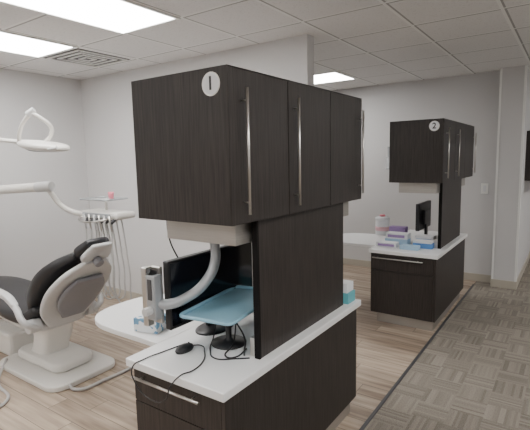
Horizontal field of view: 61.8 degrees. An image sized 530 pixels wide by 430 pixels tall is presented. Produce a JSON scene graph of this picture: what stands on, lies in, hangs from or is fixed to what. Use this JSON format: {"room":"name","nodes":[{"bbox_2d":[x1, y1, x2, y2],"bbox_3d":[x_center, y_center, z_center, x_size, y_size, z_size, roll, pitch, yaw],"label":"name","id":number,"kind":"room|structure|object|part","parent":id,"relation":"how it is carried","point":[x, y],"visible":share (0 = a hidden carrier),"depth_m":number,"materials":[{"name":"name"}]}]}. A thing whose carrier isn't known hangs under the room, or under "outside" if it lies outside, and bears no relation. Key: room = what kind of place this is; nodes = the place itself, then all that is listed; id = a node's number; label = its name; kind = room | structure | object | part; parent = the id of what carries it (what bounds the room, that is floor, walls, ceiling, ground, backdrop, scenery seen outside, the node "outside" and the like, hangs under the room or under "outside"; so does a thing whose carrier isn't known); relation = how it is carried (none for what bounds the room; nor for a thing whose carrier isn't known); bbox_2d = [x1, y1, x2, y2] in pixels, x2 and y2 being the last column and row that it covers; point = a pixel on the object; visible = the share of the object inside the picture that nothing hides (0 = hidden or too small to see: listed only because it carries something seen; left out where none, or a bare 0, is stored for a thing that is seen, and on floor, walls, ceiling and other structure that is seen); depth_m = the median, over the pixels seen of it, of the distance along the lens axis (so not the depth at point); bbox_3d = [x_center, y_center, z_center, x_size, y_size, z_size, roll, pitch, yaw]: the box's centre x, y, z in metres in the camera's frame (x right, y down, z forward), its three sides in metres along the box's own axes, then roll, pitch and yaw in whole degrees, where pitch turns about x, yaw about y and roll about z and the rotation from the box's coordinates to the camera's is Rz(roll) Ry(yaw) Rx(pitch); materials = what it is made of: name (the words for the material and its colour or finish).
{"room":"dental clinic","nodes":[
{"label":"dental clinic","id":0,"kind":"room"},
{"bbox_2d":[0,68,90,280],"bbox_3d":[-4.157,0.008,3.251,0.120,2.750,6.550,4,9,35],"label":"wall","id":1,"kind":"structure","parent":0,"point":[35,232],"depth_m":5.25,"materials":[{"name":"grey paint"}]},
{"bbox_2d":[81,34,313,293],"bbox_3d":[-0.928,-0.267,4.902,3.280,2.750,0.120,4,9,35],"label":"wall partition","id":2,"kind":"structure","parent":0,"point":[106,99],"depth_m":5.26,"materials":[{"name":"grey paint"}]},
{"bbox_2d":[102,286,141,298],"bbox_3d":[-0.928,1.055,5.006,3.280,0.100,0.012,4,9,35],"label":"baseboard","id":3,"kind":"structure","parent":2,"relation":"attached to","point":[134,295],"depth_m":5.57,"materials":[{"name":"beige"}]},
{"bbox_2d":[0,264,475,429],"bbox_3d":[-0.560,1.142,4.854,4.290,0.050,13.000,4,9,35],"label":"floor","id":4,"kind":"structure","parent":0,"point":[384,350],"depth_m":3.45,"materials":[{"name":"brown wood"}]},
{"bbox_2d":[0,181,134,324],"bbox_3d":[-2.131,0.399,4.332,2.009,1.620,0.433,1,7,17],"label":"dental delivery unit","id":5,"kind":"object","parent":4,"relation":"on","point":[106,215],"visible":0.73,"depth_m":4.07,"materials":[{"name":"white plastic"}]},
{"bbox_2d":[0,107,69,151],"bbox_3d":[-2.265,-0.657,4.051,1.562,0.550,0.320,4,9,35],"label":"light","id":6,"kind":"object","parent":5,"relation":"on","point":[46,145],"visible":1,"depth_m":3.68,"materials":[{"name":"white plastic"}]},
{"bbox_3d":[-2.550,-0.704,4.194,0.876,0.100,0.042,3,8,29],"label":"lamp arm","id":7,"kind":"part","parent":6,"relation":"part of","materials":[{"name":"white plastic"}]},
{"bbox_3d":[-1.566,0.039,3.973,0.393,0.048,0.133,4,9,35],"label":"handle","id":8,"kind":"part","parent":5,"relation":"part of","materials":[{"name":"silver metal"}]},
{"bbox_3d":[-1.534,0.003,4.015,0.400,0.040,0.015,4,9,35],"label":"control panel","id":9,"kind":"part","parent":5,"relation":"part of","materials":[{"name":"grey paint"}]},
{"bbox_2d":[80,196,127,209],"bbox_3d":[-1.491,-0.095,4.104,0.414,0.129,0.274,4,9,35],"label":"tray","id":10,"kind":"object","parent":5,"relation":"on","point":[89,198],"depth_m":4.15,"materials":[{"name":"grey paint"}]},
{"bbox_2d":[108,192,113,198],"bbox_3d":[-1.403,-0.180,4.030,0.054,0.060,0.054,4,9,35],"label":"cup","id":11,"kind":"object","parent":5,"relation":"on","point":[110,194],"visible":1,"depth_m":4.01,"materials":[{"name":"pink plastic"}]},
{"bbox_2d":[0,237,144,407],"bbox_3d":[-2.151,0.726,3.850,2.243,1.205,1.365,4,9,35],"label":"dental chair","id":12,"kind":"object","parent":4,"relation":"on","point":[40,313],"visible":0.98,"depth_m":3.51,"materials":[{"name":"black fabric"}]},
{"bbox_2d":[0,276,41,323],"bbox_3d":[-2.319,0.731,4.099,1.686,0.192,0.580,4,9,35],"label":"seat cushion","id":13,"kind":"object","parent":12,"relation":"on","point":[17,287],"depth_m":3.73,"materials":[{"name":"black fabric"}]},
{"bbox_2d":[26,252,81,309],"bbox_3d":[-1.542,0.513,3.524,0.550,0.540,0.571,4,9,35],"label":"cushion","id":14,"kind":"object","parent":12,"relation":"on","point":[57,286],"depth_m":3.30,"materials":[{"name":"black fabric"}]},
{"bbox_3d":[-1.767,1.257,3.762,0.920,0.045,0.600,4,9,35],"label":"plate","id":15,"kind":"part","parent":12,"relation":"part of","materials":[{"name":"white plastic"}]},
{"bbox_2d":[74,237,108,260],"bbox_3d":[-1.293,0.252,3.313,0.179,0.169,0.270,4,9,35],"label":"cushion","id":16,"kind":"object","parent":12,"relation":"on","point":[82,252],"depth_m":3.22,"materials":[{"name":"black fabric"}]},
{"bbox_3d":[-1.231,0.347,3.271,0.075,0.079,0.070,4,9,35],"label":"headrest knob","id":17,"kind":"part","parent":12,"relation":"part of","materials":[{"name":"grey plastic"}]},
{"bbox_2d":[95,64,363,429],"bbox_3d":[-0.302,0.341,2.689,1.346,2.068,1.446,4,9,35],"label":"cabinet tower","id":18,"kind":"object","parent":4,"relation":"on","point":[226,154],"visible":0.92,"depth_m":2.07,"materials":[{"name":"laminate"}]},
{"bbox_2d":[133,313,165,333],"bbox_3d":[-0.634,0.566,2.465,0.150,0.140,0.120,1,8,20],"label":"tissue box","id":19,"kind":"object","parent":18,"relation":"on","point":[139,326],"visible":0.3,"depth_m":2.42,"materials":[{"name":"white cardboard"}]},
{"bbox_2d":[131,342,205,402],"bbox_3d":[-0.407,0.729,2.087,0.287,0.169,0.340,4,9,35],"label":"computer mouse","id":20,"kind":"object","parent":18,"relation":"on","point":[184,348],"visible":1,"depth_m":2.13,"materials":[{"name":"black plastic"}]},
{"bbox_3d":[-0.393,1.132,2.032,0.548,0.445,0.020,4,9,35],"label":"door","id":21,"kind":"part","parent":18,"relation":"part of","materials":[{"name":"brown laminate"}]},
{"bbox_2d":[166,221,177,257],"bbox_3d":[-0.457,-0.141,2.276,0.082,0.776,0.381,5,9,39],"label":"hanging cable","id":22,"kind":"object","parent":18,"relation":"hanging from","point":[166,221],"visible":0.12,"depth_m":2.28,"materials":[{"name":"black plastic"}]},
{"bbox_3d":[-0.400,0.825,1.993,0.548,0.165,0.020,4,9,35],"label":"drawer","id":23,"kind":"part","parent":18,"relation":"part of","materials":[{"name":"brown laminate"}]},
{"bbox_2d":[141,243,220,326],"bbox_3d":[-0.399,0.322,2.160,0.409,0.420,0.115,-4,8,-19],"label":"support","id":24,"kind":"object","parent":18,"relation":"attached to","point":[154,305],"visible":0.86,"depth_m":2.12,"materials":[{"name":"grey paint"}]},
{"bbox_3d":[-0.568,0.394,2.143,0.035,0.290,0.040,4,9,35],"label":"clamp plate","id":25,"kind":"part","parent":24,"relation":"part of","materials":[{"name":"silver metal"}]},
{"bbox_3d":[-0.554,0.456,2.086,0.040,0.040,0.040,4,9,35],"label":"clamp knob","id":26,"kind":"part","parent":24,"relation":"part of","materials":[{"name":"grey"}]},
{"bbox_3d":[-0.539,0.272,2.099,0.030,0.044,0.051,4,9,35],"label":"clamp knob","id":27,"kind":"part","parent":24,"relation":"part of","materials":[{"name":"black plastic"}]},
{"bbox_3d":[-0.522,0.386,2.152,0.060,0.280,0.020,4,9,35],"label":"clamp plate","id":28,"kind":"part","parent":24,"relation":"part of","materials":[{"name":"silver metal"}]},
{"bbox_3d":[-0.370,-0.284,1.914,0.567,0.633,0.018,4,9,35],"label":"panel","id":29,"kind":"part","parent":18,"relation":"part of","materials":[{"name":"brown laminate"}]},
{"bbox_2d":[163,242,252,335],"bbox_3d":[-0.285,0.408,2.444,0.176,0.445,0.680,4,9,35],"label":"computer monitor","id":30,"kind":"object","parent":18,"relation":"on","point":[181,274],"visible":0.59,"depth_m":2.35,"materials":[{"name":"black plastic"}]},
{"bbox_2d":[211,326,246,349],"bbox_3d":[-0.186,0.564,2.250,0.180,0.179,0.180,4,9,35],"label":"tray stand","id":31,"kind":"object","parent":18,"relation":"on","point":[223,342],"visible":0.66,"depth_m":2.24,"materials":[{"name":"black plastic"}]},
{"bbox_2d":[179,285,253,325],"bbox_3d":[-0.162,0.457,2.292,0.308,0.021,0.558,2,8,27],"label":"tray","id":32,"kind":"object","parent":31,"relation":"on","point":[228,307],"visible":0.77,"depth_m":2.22,"materials":[{"name":"blue plastic"}]},
{"bbox_2d":[209,323,249,359],"bbox_3d":[-0.190,0.577,2.229,0.185,0.165,0.370,-2,7,-8],"label":"power cable","id":33,"kind":"object","parent":18,"relation":"on","point":[245,348],"visible":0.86,"depth_m":2.14,"materials":[{"name":"black plastic"}]},
{"bbox_2d":[126,299,360,402],"bbox_3d":[-0.017,0.638,2.510,0.610,0.040,1.400,4,9,35],"label":"countertop","id":34,"kind":"structure","parent":18,"relation":"on","point":[219,380],"depth_m":2.07,"materials":[{"name":"white laminate"}]},
{"bbox_3d":[-0.022,-0.290,1.931,0.020,0.627,0.437,4,9,35],"label":"door","id":35,"kind":"part","parent":18,"relation":"part of","materials":[{"name":"brown laminate"}]},
{"bbox_3d":[0.216,0.984,2.396,0.020,0.622,1.340,4,9,35],"label":"panel","id":36,"kind":"part","parent":18,"relation":"part of","materials":[{"name":"brown laminate"}]},
{"bbox_3d":[0.222,0.294,2.405,0.025,0.660,0.900,4,9,35],"label":"tower panel","id":37,"kind":"part","parent":18,"relation":"part of","materials":[{"name":"brown laminate"}]},
{"bbox_3d":[0.231,-0.341,2.292,0.020,0.627,0.437,4,9,35],"label":"door","id":38,"kind":"part","parent":18,"relation":"part of","materials":[{"name":"brown laminate"}]},
{"bbox_3d":[0.484,-0.392,2.652,0.020,0.627,0.437,4,9,35],"label":"door","id":39,"kind":"part","parent":18,"relation":"part of","materials":[{"name":"brown laminate"}]},
{"bbox_2d":[343,279,354,303],"bbox_3d":[0.484,0.494,2.895,0.180,0.130,0.110,4,9,35],"label":"boxes","id":40,"kind":"object","parent":18,"relation":"on","point":[348,292],"visible":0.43,"depth_m":2.82,"materials":[{"name":"teal cardboard"}]},
{"bbox_2d":[343,118,476,330],"bbox_3d":[1.523,0.014,5.100,1.371,2.040,1.566,4,9,35],"label":"cabinet tower","id":41,"kind":"object","parent":4,"relation":"on","point":[410,288],"visible":0.92,"depth_m":4.39,"materials":[{"name":"laminate"}]},
{"bbox_2d":[375,214,389,234],"bbox_3d":[1.413,0.113,5.330,0.166,0.241,0.166,4,9,35],"label":"wipes canister","id":42,"kind":"object","parent":41,"relation":"on","point":[382,221],"visible":0.96,"depth_m":5.27,"materials":[{"name":"white plastic"}]},
{"bbox_2d":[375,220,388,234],"bbox_3d":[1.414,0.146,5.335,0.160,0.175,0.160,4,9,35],"label":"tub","id":43,"kind":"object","parent":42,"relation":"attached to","point":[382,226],"depth_m":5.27,"materials":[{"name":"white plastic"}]},
{"bbox_3d":[1.412,0.037,5.321,0.166,0.045,0.166,4,9,35],"label":"lid","id":44,"kind":"part","parent":42,"relation":"part of","materials":[{"name":"white plastic"}]},
{"bbox_3d":[1.352,0.488,4.381,0.618,0.165,0.020,4,9,35],"label":"drawer","id":45,"kind":"part","parent":41,"relation":"part of","materials":[{"name":"brown laminate"}]},
{"bbox_3d":[1.359,0.796,4.420,0.618,0.445,0.020,4,9,35],"label":"door","id":46,"kind":"part","parent":41,"relation":"part of","materials":[{"name":"brown laminate"}]},
{"bbox_2d":[376,225,435,250],"bbox_3d":[1.504,0.238,4.646,0.540,0.160,0.500,4,9,35],"label":"boxes","id":47,"kind":"object","parent":41,"relation":"on","point":[396,236],"visible":0.98,"depth_m":4.62,"materials":[{"name":"blue"}]},
{"bbox_3d":[1.435,-0.604,4.218,0.502,0.590,0.018,4,9,35],"label":"panel","id":48,"kind":"part","parent":41,"relation":"part of","materials":[{"name":"brown laminate"}]},
{"bbox_2d":[369,229,466,259],"bbox_3d":[1.735,0.302,4.898,0.680,0.040,1.400,4,9,35],"label":"countertop","id":49,"kind":"structure","parent":41,"relation":"on","point":[434,253],"depth_m":4.43,"materials":[{"name":"white laminate"}]},
{"bbox_2d":[414,200,430,238],"bbox_3d":[1.782,0.062,4.979,0.176,0.415,0.480,4,9,35],"label":"computer monitor","id":50,"kind":"object","parent":41,"relation":"on","point":[423,209],"visible":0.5,"depth_m":4.86,"materials":[{"name":"black plastic"}]},
{"bbox_3d":[1.772,-0.616,4.274,0.020,0.584,0.491,4,9,35],"label":"door","id":51,"kind":"part","parent":41,"relation":"part of","materials":[{"name":"brown laminate"}]},
{"bbox_3d":[1.997,0.650,4.763,0.020,0.622,1.340,4,9,35],"label":"panel","id":52,"kind":"part","parent":41,"relation":"part of","materials":[{"name":"brown laminate"}]},
{"bbox_3d":[2.003,-0.048,4.772,0.025,0.675,0.900,4,9,35],"label":"tower panel","id":53,"kind":"part","parent":41,"relation":"part of","materials":[{"name":"brown laminate"}]},
{"bbox_3d":[2.055,-0.672,4.679,0.020,0.584,0.491,4,9,35],"label":"door","id":54,"kind":"part","parent":41,"relation":"part of","materials":[{"name":"brown laminate"}]},
{"bbox_3d":[2.338,-0.729,5.083,0.020,0.584,0.491,4,9,35],"label":"door","id":55,"kind":"part","parent":41,"relation":"part of","materials":[{"name":"brown laminate"}]},
{"bbox_2d":[0,0,529,90],"bbox_3d":[1.028,-1.532,3.367,8.300,0.060,13.000,4,9,35],"label":"ceiling","id":56,"kind":"structure","parent":0,"point":[373,42],"depth_m":3.77,"materials":[{"name":"tile"}]},
{"bbox_2d":[0,30,77,57],"bbox_3d":[-2.317,-1.463,3.668,0.650,0.012,1.260,4,9,35],"label":"ceiling light","id":57,"kind":"object","parent":56,"relation":"in","point":[10,42],"depth_m":3.93,"materials":[{"name":"white plastic"}]},
{"bbox_2d":[44,48,129,67],"bbox_3d":[-1.792,-1.575,4.470,0.590,0.011,0.590,4,9,35],"label":"ceiling air vent","id":58,"kind":"object","parent":56,"relation":"in","point":[78,56],"depth_m":4.43,"materials":[{"name":"white metal"}]},
{"bbox_2d":[0,0,179,34],"bbox_3d":[-1.250,-1.393,2.929,0.650,0.012,1.260,4,9,35],"label":"ceiling light","id":59,"kind":"object","parent":56,"relation":"in","point":[123,17],"depth_m":3.10,"materials":[{"name":"white plastic"}]},
{"bbox_2d":[314,71,356,84],"bbox_3d":[0.777,-1.799,5.822,0.650,0.012,0.650,4,9,35],"label":"ceiling light","id":60,"kind":"object","parent":56,"relation":"in","point":[333,76],"depth_m":5.79,"materials":[{"name":"white plastic"}]},
{"bbox_2d":[331,71,499,274],"bbox_3d":[1.254,-0.582,7.041,4.400,2.750,0.120,4,9,35],"label":"wall","id":61,"kind":"structure","parent":0,"point":[470,99],"depth_m":6.16,"materials":[{"name":"grey paint"}]},
{"bbox_2d":[343,258,490,282],"bbox_3d":[1.248,0.741,7.149,4.390,0.100,0.012,4,9,35],"label":"baseboard","id":62,"kind":"structure","parent":61,"relation":"attached to","point":[467,276],"depth_m":6.09,"materials":[{"name":"beige"}]},
{"bbox_2d":[480,183,488,193],"bbox_3d":[2.897,-0.349,5.839,0.096,0.146,0.015,4,9,35],"label":"light switch","id":63,"kind":"object","parent":61,"relation":"attached to","point":[484,186],"visible":1,"depth_m":5.83,"materials":[{"name":"white plastic"}]},
{"bbox_2d":[364,259,529,429],"bbox_3d":[2.848,1.366,2.497,4.010,0.050,13.000,4,9,35],"label":"floor","id":64,"kind":"structure","parent":0,"point":[474,374],"depth_m":3.48,"materials":[{"name":"carpet"}]},
{"bbox_2d":[359,284,474,429],"bbox_3d":[0.132,1.449,2.107,0.024,0.016,9.250,4,9,35],"label":"trim","id":65,"kind":"structure","parent":64,"relation":"on","point":[398,381],"depth_m":3.55,"materials":[{"name":"grey plastic"}]},
{"bbox_2d":[493,65,528,280],"bbox_3d":[3.120,-0.445,5.642,0.270,2.750,0.300,4,9,35],"label":"wall pillar","id":66,"kind":"structure","parent":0,"point":[512,93],"depth_m":5.51,"materials":[{"name":"white paint"}]},
{"bbox_2d":[490,279,516,289],"bbox_3d":[3.059,0.887,5.680,0.294,0.100,0.012,4,9,35],"label":"baseboard","id":67,"kind":"structure","parent":66,"relation":"attached to","point":[494,282],"depth_m":5.67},
{"bbox_2d":[518,70,529,274],"bbox_3d":[4.074,-0.620,6.873,0.120,2.750,2.830,4,9,35],"label":"wall","id":68,"kind":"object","parent":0,"point":[524,249],"depth_m":6.10,"materials":[{"name":"white paint"}]},
{"bbox_2d":[516,252,529,288],"bbox_3d":[4.070,0.715,6.878,0.012,0.100,3.130,4,9,35],"label":"baseboard","id":69,"kind":"structure","parent":68,"relation":"attached to","point":[528,257],"depth_m":6.26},
{"bbox_3d":[6.414,-0.690,7.036,3.530,2.750,0.120,4,9,35],"label":"wall","id":70,"kind":"structure","parent":0,"visible":0},
{"bbox_2d":[491,68,501,278],"bbox_3d":[2.926,-0.485,5.589,0.023,2.650,0.018,4,9,35],"label":"trim","id":71,"kind":"structure","parent":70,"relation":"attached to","point":[500,86],"depth_m":5.57,"materials":[{"name":"white paint"}]},
{"bbox_2d":[514,65,527,281],"bbox_3d":[3.148,-0.472,5.448,0.023,2.650,0.038,4,9,35],"label":"trim","id":72,"kind":"structure","parent":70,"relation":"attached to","point":[526,66],"depth_m":5.43,"materials":[{"name":"white paint"}]},
{"bbox_2d":[524,131,529,180],"bbox_3d":[4.021,-0.858,6.372,0.333,0.650,1.650,4,9,35],"label":"upper cabinet","id":73,"kind":"object","parent":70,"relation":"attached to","point":[527,160],"visible":1,"depth_m":5.79,"materials":[{"name":"brown laminate"}]}
]}

